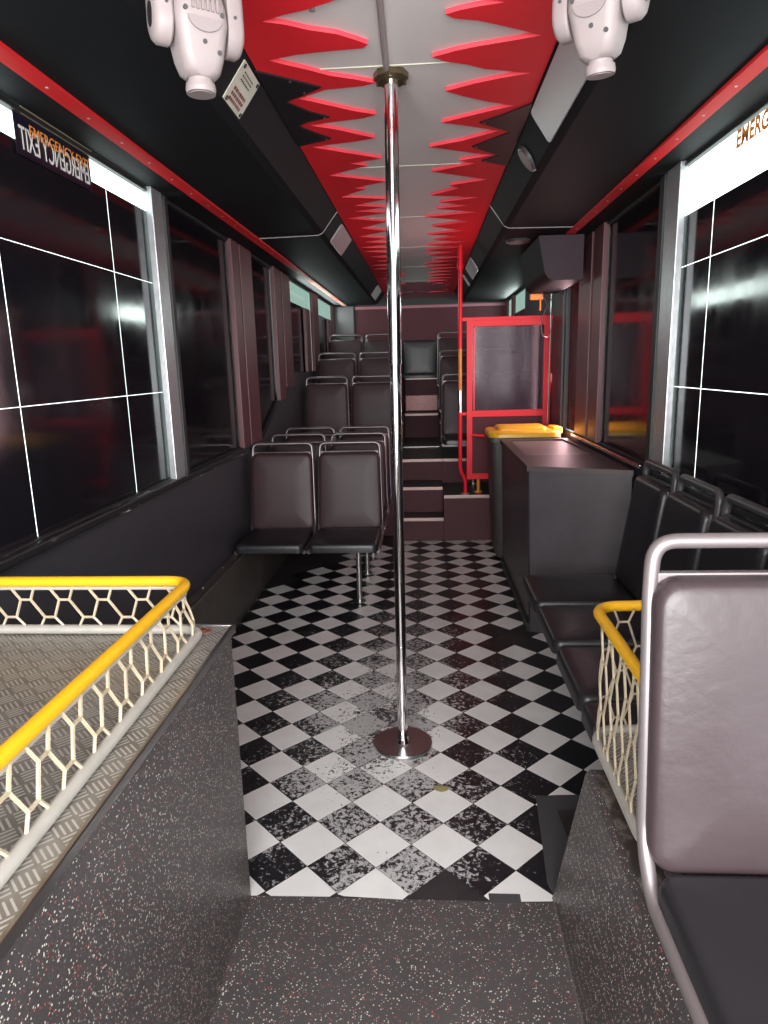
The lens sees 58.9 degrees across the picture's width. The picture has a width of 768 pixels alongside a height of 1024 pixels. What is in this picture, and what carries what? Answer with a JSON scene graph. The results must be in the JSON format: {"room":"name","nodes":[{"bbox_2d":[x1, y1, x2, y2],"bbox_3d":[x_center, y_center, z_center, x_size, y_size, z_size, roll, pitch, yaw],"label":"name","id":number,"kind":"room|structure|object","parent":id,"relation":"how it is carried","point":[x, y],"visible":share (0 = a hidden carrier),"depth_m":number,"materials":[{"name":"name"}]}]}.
{"room":"vehicle interior","nodes":[
{"label":"vehicle interior","id":0,"kind":"room"},
{"bbox_2d":[0,91,329,623],"bbox_3d":[-0.970,-0.631,4.237,0.050,2.500,10.420,-1,12,4],"label":"wall","id":1,"kind":"structure","parent":0,"point":[191,530],"depth_m":3.06,"materials":[{"name":"plastic"}]},
{"bbox_2d":[19,105,91,169],"bbox_3d":[-1.083,-1.242,2.276,0.004,0.085,0.450,-1,12,4],"label":"label","id":2,"kind":"object","parent":1,"relation":"attached to","point":[37,133],"visible":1,"depth_m":2.24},
{"bbox_2d":[0,94,201,889],"bbox_3d":[-0.807,-0.366,1.501,0.682,1.454,3.590,-1,12,4],"label":"window","id":3,"kind":"structure","parent":1,"relation":"in","point":[65,328],"depth_m":2.21,"materials":[{"name":"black glass"}]},
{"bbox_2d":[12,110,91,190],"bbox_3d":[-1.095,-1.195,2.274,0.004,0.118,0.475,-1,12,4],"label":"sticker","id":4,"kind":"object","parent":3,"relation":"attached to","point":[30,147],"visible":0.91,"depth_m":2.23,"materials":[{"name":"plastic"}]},
{"bbox_2d":[0,439,264,575],"bbox_3d":[-1.079,0.110,2.103,0.071,0.035,5.930,-1,12,4],"label":"trim","id":5,"kind":"structure","parent":1,"relation":"attached to","point":[34,550],"depth_m":2.46,"materials":[{"name":"metal"}]},
{"bbox_2d":[144,186,185,478],"bbox_3d":[-1.018,-0.803,3.175,0.032,1.305,0.125,-1,12,4],"label":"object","id":6,"kind":"structure","parent":1,"relation":"attached to","point":[153,200],"depth_m":3.14,"materials":[{"name":"silver metal"}]},
{"bbox_2d":[0,41,346,305],"bbox_3d":[-0.812,-1.641,3.998,0.056,0.013,10.200,-1,12,4],"label":"trim","id":7,"kind":"structure","parent":1,"relation":"attached to","point":[10,58],"depth_m":2.33,"materials":[{"name":"metal"}]},
{"bbox_2d":[161,195,189,473],"bbox_3d":[-1.011,-0.827,3.284,0.032,1.305,0.040,-1,12,4],"label":"trim","id":8,"kind":"structure","parent":1,"relation":"attached to","point":[164,198],"depth_m":3.27,"materials":[{"name":"black rubber"}]},
{"bbox_2d":[167,199,241,470],"bbox_3d":[-0.995,-0.940,3.833,0.030,1.316,1.160,-1,12,4],"label":"window","id":9,"kind":"structure","parent":1,"relation":"in","point":[199,253],"depth_m":3.80,"materials":[{"name":"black glass"}]},
{"bbox_2d":[226,238,250,447],"bbox_3d":[-0.943,-1.072,4.416,0.032,1.305,0.160,-1,12,4],"label":"trim","id":10,"kind":"structure","parent":1,"relation":"attached to","point":[231,245],"depth_m":4.37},
{"bbox_2d":[237,244,261,443],"bbox_3d":[-0.927,-1.129,4.680,0.032,1.305,0.300,-1,12,4],"label":"trim","id":11,"kind":"structure","parent":1,"relation":"attached to","point":[244,255],"depth_m":4.65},
{"bbox_2d":[251,253,276,438],"bbox_3d":[-0.914,-1.234,5.189,0.030,1.316,0.860,-1,12,4],"label":"window","id":12,"kind":"structure","parent":1,"relation":"in","point":[262,301],"depth_m":5.23,"materials":[{"name":"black glass"}]},
{"bbox_2d":[270,266,286,400],"bbox_3d":[-0.873,-1.460,5.619,0.032,1.055,0.240,-1,12,4],"label":"trim","id":13,"kind":"structure","parent":1,"relation":"attached to","point":[274,272],"depth_m":5.57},
{"bbox_2d":[280,271,294,386],"bbox_3d":[-0.853,-1.583,5.950,0.032,0.955,0.340,-1,12,4],"label":"trim","id":14,"kind":"structure","parent":1,"relation":"attached to","point":[284,279],"depth_m":5.90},
{"bbox_2d":[289,278,312,371],"bbox_3d":[-0.824,-1.782,6.725,0.030,0.896,1.420,-1,12,4],"label":"window","id":15,"kind":"structure","parent":1,"relation":"in","point":[299,295],"depth_m":6.65,"materials":[{"name":"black glass"}]},
{"bbox_2d":[303,308,311,371],"bbox_3d":[-0.789,-1.768,7.018,0.032,0.625,0.250,-1,12,4],"label":"trim","id":16,"kind":"structure","parent":1,"relation":"attached to","point":[306,313],"depth_m":6.94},
{"bbox_2d":[309,291,319,370],"bbox_3d":[-0.760,-1.984,7.518,0.032,0.835,0.380,-1,12,4],"label":"trim","id":17,"kind":"structure","parent":1,"relation":"attached to","point":[314,317],"depth_m":7.40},
{"bbox_2d":[318,296,330,358],"bbox_3d":[-0.724,-2.144,8.399,0.030,0.896,1.610,-1,12,4],"label":"window","id":18,"kind":"structure","parent":1,"relation":"in","point":[323,306],"depth_m":8.29,"materials":[{"name":"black glass"}]},
{"bbox_2d":[305,376,349,440],"bbox_3d":[-0.572,-0.954,6.456,0.449,0.648,0.583,-1,12,4],"label":"seat","id":19,"kind":"object","parent":1,"relation":"attached to","point":[326,404],"visible":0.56,"depth_m":6.63,"materials":[{"name":"brown leather"}]},
{"bbox_2d":[326,319,330,352],"bbox_3d":[-0.693,-2.114,8.613,0.032,0.625,0.180,-1,12,4],"label":"trim","id":20,"kind":"structure","parent":1,"relation":"attached to","point":[328,322],"depth_m":8.51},
{"bbox_2d":[330,305,335,340],"bbox_3d":[-0.670,-2.311,9.025,0.032,0.835,0.210,-1,12,4],"label":"trim","id":21,"kind":"structure","parent":1,"relation":"attached to","point":[332,308],"depth_m":8.91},
{"bbox_2d":[317,352,356,414],"bbox_3d":[-0.527,-1.371,7.244,0.449,0.648,0.583,-1,12,4],"label":"seat","id":22,"kind":"object","parent":1,"relation":"attached to","point":[325,367],"visible":0.48,"depth_m":7.42,"materials":[{"name":"brown leather"}]},
{"bbox_2d":[328,334,363,381],"bbox_3d":[-0.479,-1.790,8.093,0.449,0.648,0.583,-1,12,4],"label":"seat","id":23,"kind":"object","parent":1,"relation":"attached to","point":[334,346],"visible":0.47,"depth_m":8.27,"materials":[{"name":"brown leather"}]},
{"bbox_2d":[0,0,767,305],"bbox_3d":[0.162,-1.757,3.925,2.275,0.205,10.420,-1,12,4],"label":"ceiling","id":24,"kind":"structure","parent":0,"point":[671,61],"depth_m":2.37,"materials":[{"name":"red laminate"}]},
{"bbox_2d":[145,0,243,99],"bbox_3d":[-0.385,-1.046,1.380,0.189,0.362,0.115,-9,14,-31],"label":"light","id":25,"kind":"object","parent":24,"relation":"hanging from","point":[200,35],"visible":1,"depth_m":1.36,"materials":[{"name":"white plastic"}]},
{"bbox_2d":[222,59,259,118],"bbox_3d":[-0.452,-1.339,2.161,0.079,0.102,0.190,-1,12,4],"label":"label plate","id":26,"kind":"object","parent":24,"relation":"attached to","point":[243,86],"visible":1,"depth_m":2.15,"materials":[{"name":"white"}]},
{"bbox_2d":[242,0,403,293],"bbox_3d":[-0.021,-2.039,5.042,0.422,0.013,8.298,-1,12,4],"label":"decoration","id":27,"kind":"object","parent":24,"relation":"attached to","point":[268,38],"visible":0.77,"depth_m":2.45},
{"bbox_2d":[255,70,330,146],"bbox_3d":[-0.293,-1.479,2.522,0.188,0.008,0.760,-1,12,4],"label":"board","id":28,"kind":"object","parent":27,"relation":"attached to","point":[281,90],"visible":1,"depth_m":2.44,"materials":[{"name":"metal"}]},
{"bbox_2d":[330,224,350,255],"bbox_3d":[-0.298,-1.892,4.743,0.090,0.115,0.580,-1,12,4],"label":"lamp cover","id":29,"kind":"object","parent":24,"relation":"attached to","point":[341,239],"visible":1,"depth_m":4.69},
{"bbox_2d":[401,282,449,292],"bbox_3d":[0.459,-2.753,8.344,0.696,0.004,1.062,-1,12,4],"label":"ceiling panel","id":30,"kind":"object","parent":24,"relation":"attached to","point":[414,287],"visible":0.84,"depth_m":8.29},
{"bbox_2d":[465,257,478,279],"bbox_3d":[0.815,-2.261,6.328,0.080,0.115,0.700,-1,12,4],"label":"lamp cover","id":31,"kind":"object","parent":24,"relation":"attached to","point":[471,268],"visible":1,"depth_m":6.26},
{"bbox_2d":[425,0,556,292],"bbox_3d":[0.494,-2.039,4.981,0.390,0.013,8.240,-1,12,4],"label":"decoration","id":32,"kind":"object","parent":24,"relation":"attached to","point":[527,55],"visible":0.94,"depth_m":2.39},
{"bbox_2d":[472,102,532,165],"bbox_3d":[0.473,-1.575,2.875,0.189,0.008,0.800,-1,12,4],"label":"board","id":33,"kind":"object","parent":32,"relation":"attached to","point":[513,121],"visible":1,"depth_m":2.83,"materials":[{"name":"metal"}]},
{"bbox_2d":[505,238,530,244],"bbox_3d":[0.893,-1.800,4.527,0.170,0.017,0.170,-1,12,4],"label":"ceiling speaker","id":34,"kind":"object","parent":24,"relation":"attached to","point":[515,241],"visible":1,"depth_m":4.48},
{"bbox_2d":[518,145,535,171],"bbox_3d":[0.619,-1.524,2.933,0.082,0.103,0.124,-1,12,4],"label":"ceiling speaker","id":35,"kind":"object","parent":24,"relation":"attached to","point":[523,153],"visible":1,"depth_m":2.91},
{"bbox_2d":[518,150,532,170],"bbox_3d":[0.610,-1.517,2.935,0.062,0.081,0.099,-1,12,4],"label":"speaker grille","id":36,"kind":"object","parent":35,"relation":"attached to","point":[524,155],"depth_m":2.91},
{"bbox_2d":[520,234,583,310],"bbox_3d":[1.159,-1.659,4.795,0.285,0.401,0.886,-1,12,4],"label":"housing","id":37,"kind":"object","parent":24,"relation":"hanging from","point":[550,264],"depth_m":4.37,"materials":[{"name":"plastic"}]},
{"bbox_2d":[531,42,586,141],"bbox_3d":[0.557,-1.329,2.026,0.080,0.115,1.080,-1,12,4],"label":"lamp cover","id":38,"kind":"object","parent":24,"relation":"attached to","point":[564,79],"visible":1,"depth_m":2.19,"materials":[{"name":"plastic"}]},
{"bbox_2d":[552,0,649,79],"bbox_3d":[0.439,-1.077,1.379,0.189,0.345,0.118,8,16,38],"label":"light","id":39,"kind":"object","parent":24,"relation":"hanging from","point":[597,29],"visible":1,"depth_m":1.38,"materials":[{"name":"white plastic"}]},
{"bbox_2d":[210,535,603,1023],"bbox_3d":[0.222,0.599,4.432,2.375,0.054,10.420,-1,12,4],"label":"floor","id":40,"kind":"structure","parent":0,"point":[371,883],"depth_m":2.43,"materials":[{"name":"tile"}]},
{"bbox_2d":[0,624,250,1023],"bbox_3d":[-0.786,0.923,0.931,0.682,0.838,2.034,-1,12,4],"label":"platform","id":41,"kind":"object","parent":40,"relation":"on","point":[131,907],"visible":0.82,"depth_m":1.30,"materials":[{"name":"grey plastic"}]},
{"bbox_2d":[163,554,288,627],"bbox_3d":[-0.910,0.504,3.961,0.073,0.386,4.050,-1,12,4],"label":"cover","id":42,"kind":"object","parent":40,"relation":"on","point":[227,596],"visible":0.16,"depth_m":3.97,"materials":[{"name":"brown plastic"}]},
{"bbox_2d":[234,441,316,554],"bbox_3d":[-0.692,-0.095,4.358,0.449,0.648,0.584,-1,12,4],"label":"seat","id":43,"kind":"object","parent":42,"relation":"on","point":[283,487],"visible":0.99,"depth_m":4.53,"materials":[{"name":"black leather"}]},
{"bbox_2d":[236,528,312,553],"bbox_3d":[-0.690,0.175,4.343,0.420,0.066,0.440,-1,12,4],"label":"seat cushion","id":44,"kind":"object","parent":43,"relation":"on","point":[259,540],"depth_m":4.19,"materials":[{"name":"black leather"}]},
{"bbox_2d":[271,433,326,529],"bbox_3d":[-0.657,-0.222,4.944,0.449,0.648,0.583,-1,12,4],"label":"seat","id":45,"kind":"object","parent":42,"relation":"on","point":[291,448],"visible":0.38,"depth_m":5.12,"materials":[{"name":"brown leather"}]},
{"bbox_2d":[285,426,335,450],"bbox_3d":[-0.626,-0.335,5.466,0.449,0.648,0.583,-1,12,4],"label":"seat","id":46,"kind":"object","parent":42,"relation":"on","point":[296,438],"visible":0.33,"depth_m":5.64,"materials":[{"name":"metal"}]},
{"bbox_2d":[307,440,383,602],"bbox_3d":[-0.235,0.076,4.368,0.449,1.008,0.584,-1,12,4],"label":"seat","id":47,"kind":"object","parent":40,"relation":"on","point":[350,483],"visible":1,"depth_m":4.50,"materials":[{"name":"black leather"}]},
{"bbox_2d":[309,528,381,552],"bbox_3d":[-0.237,0.170,4.315,0.420,0.066,0.440,-1,12,4],"label":"seat cushion","id":48,"kind":"object","parent":47,"relation":"on","point":[326,540],"depth_m":4.16,"materials":[{"name":"black leather"}]},
{"bbox_2d":[330,432,388,574],"bbox_3d":[-0.200,-0.051,4.953,0.449,1.008,0.583,-1,12,4],"label":"seat","id":49,"kind":"object","parent":40,"relation":"on","point":[345,447],"visible":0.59,"depth_m":5.09,"materials":[{"name":"metal"}]},
{"bbox_2d":[339,425,391,554],"bbox_3d":[-0.168,-0.164,5.475,0.449,1.008,0.583,-1,12,4],"label":"seat","id":50,"kind":"object","parent":40,"relation":"on","point":[348,437],"visible":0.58,"depth_m":5.62,"materials":[{"name":"metal"}]},
{"bbox_2d":[350,413,404,441],"bbox_3d":[-0.199,-0.750,8.571,0.946,0.872,1.542,-1,12,4],"label":"raised platform","id":51,"kind":"object","parent":40,"relation":"on","point":[403,414],"visible":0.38,"depth_m":7.93,"materials":[{"name":"red carpet"}]},
{"bbox_2d":[365,333,401,384],"bbox_3d":[-0.021,-1.619,8.103,0.449,1.008,0.583,-1,12,4],"label":"seat","id":52,"kind":"object","parent":51,"relation":"on","point":[371,345],"visible":0.32,"depth_m":8.24,"materials":[{"name":"brown leather"}]},
{"bbox_2d":[373,66,431,760],"bbox_3d":[0.047,-0.253,2.490,0.236,2.434,0.236,-1,12,4],"label":"pole","id":53,"kind":"object","parent":40,"relation":"on","point":[402,742],"visible":1,"depth_m":2.46,"materials":[{"name":"silver metal"}]},
{"bbox_2d":[405,411,438,437],"bbox_3d":[0.495,-0.846,8.816,0.408,0.922,0.942,-1,12,4],"label":"step","id":54,"kind":"structure","parent":40,"relation":"on","point":[417,423],"depth_m":8.30,"materials":[{"name":"red carpet"}]},
{"bbox_2d":[363,340,437,411],"bbox_3d":[0.463,-1.767,8.781,2.215,0.890,0.585,-1,12,4],"label":"bench","id":55,"kind":"object","parent":54,"relation":"on","point":[418,365],"visible":0.26,"depth_m":8.59,"materials":[{"name":"black leather"}]},
{"bbox_2d":[402,372,436,378],"bbox_3d":[0.463,-1.763,8.774,0.435,0.066,0.500,-1,12,4],"label":"seat cushion","id":56,"kind":"object","parent":55,"relation":"on","point":[407,375],"depth_m":8.53,"materials":[{"name":"black leather"}]},
{"bbox_2d":[402,437,442,482],"bbox_3d":[0.414,-0.398,7.432,0.408,0.632,1.978,-1,12,4],"label":"step","id":57,"kind":"structure","parent":40,"relation":"on","point":[419,463],"depth_m":6.45,"materials":[{"name":"red carpet"}]},
{"bbox_2d":[403,480,442,511],"bbox_3d":[0.342,-0.052,6.307,0.397,0.432,0.392,-1,12,4],"label":"step","id":58,"kind":"structure","parent":40,"relation":"on","point":[418,495],"depth_m":6.11,"materials":[{"name":"red carpet"}]},
{"bbox_2d":[404,512,443,540],"bbox_3d":[0.327,0.126,6.019,0.397,0.207,0.270,-1,12,4],"label":"step","id":59,"kind":"structure","parent":40,"relation":"on","point":[418,526],"depth_m":5.90,"materials":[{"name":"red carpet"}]},
{"bbox_2d":[438,412,440,442],"bbox_3d":[1.140,-0.766,8.487,0.913,0.872,1.542,-1,12,4],"label":"raised platform","id":60,"kind":"object","parent":40,"relation":"on","point":[439,413],"visible":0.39,"depth_m":7.85,"materials":[{"name":"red carpet"}]},
{"bbox_2d":[437,331,466,386],"bbox_3d":[0.853,-1.630,8.048,0.449,1.008,0.583,-1,12,4],"label":"seat","id":61,"kind":"object","parent":60,"relation":"on","point":[443,343],"visible":0.39,"depth_m":8.19,"materials":[{"name":"metal"}]},
{"bbox_2d":[440,443,488,482],"bbox_3d":[1.058,-0.343,7.098,0.913,0.632,1.378,-1,12,4],"label":"raised platform","id":62,"kind":"object","parent":40,"relation":"on","point":[451,474],"visible":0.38,"depth_m":6.43,"materials":[{"name":"red carpet"}]},
{"bbox_2d":[438,349,478,412],"bbox_3d":[0.805,-1.210,7.199,0.449,1.008,0.583,-1,12,4],"label":"seat","id":63,"kind":"object","parent":62,"relation":"on","point":[447,364],"visible":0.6,"depth_m":7.34,"materials":[{"name":"brown leather"}]},
{"bbox_2d":[481,348,521,409],"bbox_3d":[1.253,-1.392,7.133,0.449,0.648,0.583,-1,12,4],"label":"seat","id":64,"kind":"object","parent":63,"relation":"attached to","point":[490,364],"visible":0.42,"depth_m":7.31,"materials":[{"name":"brown leather"}]},
{"bbox_2d":[442,482,491,540],"bbox_3d":[0.997,-0.019,6.142,0.923,0.404,0.650,-1,12,4],"label":"raised platform","id":65,"kind":"object","parent":40,"relation":"on","point":[466,517],"visible":0.41,"depth_m":5.86,"materials":[{"name":"red carpet"}]},
{"bbox_2d":[457,245,469,494],"bbox_3d":[0.661,-1.151,5.656,0.104,2.034,0.076,-1,12,4],"label":"pole","id":66,"kind":"object","parent":65,"relation":"on","point":[460,250],"visible":0.98,"depth_m":5.63,"materials":[{"name":"red metal"}]},
{"bbox_2d":[441,373,486,483],"bbox_3d":[0.753,-0.769,6.293,0.449,1.008,0.583,-1,12,4],"label":"seat","id":67,"kind":"object","parent":65,"relation":"on","point":[449,389],"visible":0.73,"depth_m":6.43,"materials":[{"name":"brown leather"}]},
{"bbox_2d":[442,434,465,444],"bbox_3d":[0.751,-0.675,6.240,0.420,0.066,0.440,-1,12,4],"label":"seat cushion","id":68,"kind":"object","parent":67,"relation":"on","point":[447,439],"depth_m":6.05,"materials":[{"name":"black leather"}]},
{"bbox_2d":[489,371,535,409],"bbox_3d":[1.202,-0.951,6.227,0.449,0.648,0.583,-1,12,4],"label":"seat","id":69,"kind":"object","parent":67,"relation":"attached to","point":[504,394],"visible":0.52,"depth_m":6.40,"materials":[{"name":"brown leather"}]},
{"bbox_2d":[462,315,553,492],"bbox_3d":[1.035,-0.893,5.747,0.760,1.467,0.077,-1,12,4],"label":"screen","id":70,"kind":"object","parent":65,"relation":"on","point":[477,421],"visible":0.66,"depth_m":5.74,"materials":[{"name":"metal"}]},
{"bbox_2d":[551,289,565,437],"bbox_3d":[1.393,-0.937,5.474,0.020,1.640,0.400,-1,12,4],"label":"post","id":71,"kind":"object","parent":65,"relation":"on","point":[559,298],"visible":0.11,"depth_m":5.37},
{"bbox_2d":[488,893,521,903],"bbox_3d":[0.345,1.104,1.942,0.090,0.001,0.036,-1,12,4],"label":"tape patch","id":72,"kind":"object","parent":40,"relation":"on","point":[493,897],"visible":1,"depth_m":1.94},
{"bbox_2d":[484,423,562,557],"bbox_3d":[1.074,-0.174,5.300,0.555,1.008,0.490,-1,12,4],"label":"wheelie bin","id":73,"kind":"object","parent":40,"relation":"on","point":[492,435],"visible":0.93,"depth_m":5.10,"materials":[{"name":"plastic"}]},
{"bbox_2d":[546,294,552,425],"bbox_3d":[1.314,-0.732,5.502,0.040,2.052,0.040,-12,16,-40],"label":"rod","id":74,"kind":"object","parent":40,"relation":"on","point":[551,294],"visible":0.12,"depth_m":5.40,"materials":[{"name":"metal"}]},
{"bbox_2d":[536,794,579,892],"bbox_3d":[0.650,1.044,2.176,0.320,0.003,0.470,-1,12,4],"label":"floor mat","id":75,"kind":"object","parent":40,"relation":"on","point":[554,838],"visible":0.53,"depth_m":2.21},
{"bbox_2d":[557,809,575,837],"bbox_3d":[0.633,1.039,2.187,0.095,0.002,0.271,-2,12,-1],"label":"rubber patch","id":76,"kind":"object","parent":75,"relation":"on","point":[566,816],"visible":0.29,"depth_m":2.27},
{"bbox_2d":[500,438,633,632],"bbox_3d":[1.062,0.095,4.286,0.499,0.951,1.552,-1,12,4],"label":"base cabinet","id":77,"kind":"object","parent":40,"relation":"on","point":[566,503],"visible":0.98,"depth_m":3.68,"materials":[{"name":"black metal"}]},
{"bbox_2d":[500,438,633,475],"bbox_3d":[1.050,-0.355,4.189,0.499,0.030,1.552,-1,12,4],"label":"countertop","id":78,"kind":"structure","parent":77,"relation":"on","point":[595,463],"depth_m":3.75,"materials":[{"name":"metal"}]},
{"bbox_2d":[523,459,679,612],"bbox_3d":[0.955,0.110,3.082,0.587,0.651,0.433,-1,12,4],"label":"seat","id":79,"kind":"object","parent":40,"relation":"on","point":[650,493],"visible":0.62,"depth_m":3.04,"materials":[{"name":"leather"}]},
{"bbox_2d":[523,575,633,612],"bbox_3d":[0.887,0.367,3.142,0.440,0.066,0.396,-1,12,4],"label":"seat cushion","id":80,"kind":"object","parent":79,"relation":"on","point":[540,590],"depth_m":3.08,"materials":[{"name":"black leather"}]},
{"bbox_2d":[537,474,724,653],"bbox_3d":[0.929,0.202,2.658,0.587,0.651,0.433,-1,12,4],"label":"seat","id":81,"kind":"object","parent":40,"relation":"on","point":[561,626],"visible":0.51,"depth_m":2.60,"materials":[{"name":"black leather"}]},
{"bbox_2d":[537,606,640,653],"bbox_3d":[0.862,0.460,2.718,0.440,0.066,0.396,-1,12,4],"label":"seat cushion","id":82,"kind":"object","parent":81,"relation":"on","point":[561,626],"depth_m":2.65,"materials":[{"name":"black leather"}]},
{"bbox_2d":[552,770,767,1023],"bbox_3d":[0.779,1.103,0.905,0.728,0.422,1.990,-1,12,4],"label":"box","id":83,"kind":"object","parent":40,"relation":"on","point":[621,972],"visible":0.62,"depth_m":1.54,"materials":[{"name":"grey plastic"}]},
{"bbox_2d":[592,600,641,840],"bbox_3d":[0.838,0.503,1.596,0.598,0.466,0.600,-1,12,4],"label":"railing","id":84,"kind":"object","parent":83,"relation":"on","point":[615,745],"visible":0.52,"depth_m":1.67,"materials":[{"name":"beige metal"}]},
{"bbox_2d":[636,532,767,1023],"bbox_3d":[0.668,0.473,0.977,0.467,0.775,0.584,-1,12,4],"label":"seat","id":85,"kind":"object","parent":83,"relation":"on","point":[702,801],"visible":1,"depth_m":1.15,"materials":[{"name":"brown leather"}]},
{"bbox_2d":[658,875,767,1023],"bbox_3d":[0.669,0.681,0.948,0.436,0.066,0.440,-1,12,4],"label":"seat cushion","id":86,"kind":"object","parent":85,"relation":"on","point":[713,930],"depth_m":1.03,"materials":[{"name":"black leather"}]},
{"bbox_2d":[556,494,767,711],"bbox_3d":[0.904,0.294,2.234,0.587,0.651,0.433,-1,12,4],"label":"seat","id":87,"kind":"object","parent":40,"relation":"on","point":[578,667],"visible":0.34,"depth_m":2.22,"materials":[{"name":"black leather"}]},
{"bbox_2d":[556,647,639,711],"bbox_3d":[0.837,0.551,2.293,0.440,0.066,0.396,-1,12,4],"label":"seat cushion","id":88,"kind":"object","parent":87,"relation":"on","point":[578,667],"depth_m":2.26,"materials":[{"name":"black leather"}]},
{"bbox_2d":[581,565,767,741],"bbox_3d":[0.886,0.357,1.941,0.587,0.651,0.160,-1,12,4],"label":"seat","id":89,"kind":"object","parent":40,"relation":"on","point":[589,711],"visible":0.05,"depth_m":2.00,"materials":[{"name":"black leather"}]},
{"bbox_2d":[581,702,637,741],"bbox_3d":[0.819,0.615,2.001,0.440,0.066,0.146,-1,12,4],"label":"seat cushion","id":90,"kind":"object","parent":89,"relation":"on","point":[589,711],"depth_m":2.00,"materials":[{"name":"black leather"}]},
{"bbox_3d":[-0.314,-0.084,6.606,0.946,0.402,1.012,-1,12,4],"label":"raised platform","id":91,"kind":"object","parent":40,"relation":"on","visible":0},
{"bbox_2d":[351,375,390,442],"bbox_3d":[-0.114,-0.783,6.465,0.449,1.008,0.583,-1,12,4],"label":"seat","id":92,"kind":"object","parent":91,"relation":"on","point":[370,401],"visible":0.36,"depth_m":6.61,"materials":[{"name":"brown leather"}]},
{"bbox_3d":[-0.264,-0.391,7.458,0.946,0.642,0.812,-1,12,4],"label":"raised platform","id":93,"kind":"object","parent":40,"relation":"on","visible":0},
{"bbox_2d":[358,351,389,381],"bbox_3d":[-0.070,-1.200,7.254,0.449,1.008,0.583,-1,12,4],"label":"seat","id":94,"kind":"object","parent":93,"relation":"on","point":[367,366],"visible":0.35,"depth_m":7.39,"materials":[{"name":"brown leather"}]},
{"bbox_2d":[334,292,504,412],"bbox_3d":[0.495,-1.746,9.247,2.275,2.500,0.100,-1,12,4],"label":"wall","id":95,"kind":"structure","parent":0,"point":[424,315],"depth_m":9.06,"materials":[{"name":"paint"}]},
{"bbox_2d":[510,95,767,591],"bbox_3d":[1.350,-0.659,4.091,0.050,2.500,10.420,-1,12,4],"label":"wall","id":96,"kind":"structure","parent":0,"point":[566,432],"depth_m":4.99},
{"bbox_2d":[475,330,510,379],"bbox_3d":[1.301,-1.812,7.982,0.449,0.648,0.583,-1,12,4],"label":"seat","id":97,"kind":"object","parent":96,"relation":"attached to","point":[481,342],"visible":0.41,"depth_m":8.15,"materials":[{"name":"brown leather"}]},
{"bbox_2d":[511,294,515,353],"bbox_3d":[1.573,-2.207,8.278,0.032,0.835,0.170,-1,12,4],"label":"trim","id":98,"kind":"structure","parent":96,"relation":"attached to","point":[513,298],"depth_m":8.21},
{"bbox_2d":[508,287,524,365],"bbox_3d":[1.581,-2.145,8.127,0.030,0.896,1.850,-1,12,4],"label":"window","id":99,"kind":"structure","parent":96,"relation":"in","point":[520,295],"depth_m":7.83,"materials":[{"name":"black glass"}]},
{"bbox_2d":[524,288,553,373],"bbox_3d":[1.453,-1.745,6.284,0.032,0.895,1.930,-1,12,4],"label":"window","id":100,"kind":"structure","parent":96,"relation":"attached to","point":[533,338],"depth_m":6.54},
{"bbox_2d":[561,286,571,427],"bbox_3d":[1.394,-1.311,5.249,0.032,1.305,0.240,-1,12,4],"label":"trim","id":101,"kind":"structure","parent":96,"relation":"attached to","point":[568,290],"depth_m":5.17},
{"bbox_2d":[567,282,578,430],"bbox_3d":[1.395,-1.243,4.946,0.006,1.300,0.420,-1,12,4],"label":"window","id":102,"kind":"structure","parent":96,"relation":"in","point":[575,287],"depth_m":5.03,"materials":[{"name":"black glass"}]},
{"bbox_2d":[574,231,594,437],"bbox_3d":[1.353,-1.165,4.576,0.032,1.305,0.340,-1,12,4],"label":"trim","id":103,"kind":"structure","parent":96,"relation":"attached to","point":[585,285],"depth_m":4.52,"materials":[{"name":"metal"}]},
{"bbox_2d":[587,222,608,442],"bbox_3d":[1.334,-1.093,4.244,0.032,1.305,0.220,-1,12,4],"label":"trim","id":104,"kind":"structure","parent":96,"relation":"attached to","point":[602,232],"depth_m":4.20,"materials":[{"name":"metal"}]},
{"bbox_2d":[571,433,639,468],"bbox_3d":[1.296,-0.388,4.097,0.006,0.020,1.590,-1,12,4],"label":"trim","id":105,"kind":"structure","parent":96,"relation":"attached to","point":[630,462],"depth_m":3.88,"materials":[{"name":"silver metal"}]},
{"bbox_2d":[598,181,659,462],"bbox_3d":[1.316,-0.965,3.673,0.030,1.316,1.110,-1,12,4],"label":"window","id":106,"kind":"structure","parent":96,"relation":"in","point":[632,246],"depth_m":3.66,"materials":[{"name":"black glass"}]},
{"bbox_2d":[645,174,666,460],"bbox_3d":[1.268,-0.856,3.152,0.032,1.305,0.060,-1,12,4],"label":"trim","id":107,"kind":"structure","parent":96,"relation":"attached to","point":[663,182],"depth_m":3.13,"materials":[{"name":"black rubber"}]},
{"bbox_2d":[566,45,767,234],"bbox_3d":[1.013,-1.172,1.597,0.056,0.013,5.530,-1,12,4],"label":"trim","id":108,"kind":"structure","parent":96,"relation":"attached to","point":[756,65],"depth_m":2.35,"materials":[{"name":"metal"}]},
{"bbox_2d":[570,432,767,531],"bbox_3d":[1.210,0.072,1.993,0.075,0.030,6.000,-1,12,4],"label":"trim","id":109,"kind":"structure","parent":96,"relation":"attached to","point":[754,519],"depth_m":2.64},
{"bbox_2d":[651,161,687,472],"bbox_3d":[1.260,-0.827,3.015,0.032,1.305,0.160,-1,12,4],"label":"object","id":110,"kind":"structure","parent":96,"relation":"attached to","point":[677,176],"depth_m":2.97,"materials":[{"name":"silver metal"}]},
{"bbox_2d":[669,98,767,507],"bbox_3d":[1.216,-0.599,1.996,0.030,1.310,2.290,-1,12,4],"label":"window","id":111,"kind":"structure","parent":96,"relation":"in","point":[731,455],"depth_m":2.50,"materials":[{"name":"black glass"}]},
{"bbox_2d":[736,108,767,148],"bbox_3d":[1.211,-1.231,2.071,0.001,0.061,0.610,-1,12,4],"label":"label","id":112,"kind":"object","parent":111,"relation":"attached to","point":[745,134],"visible":1,"depth_m":2.26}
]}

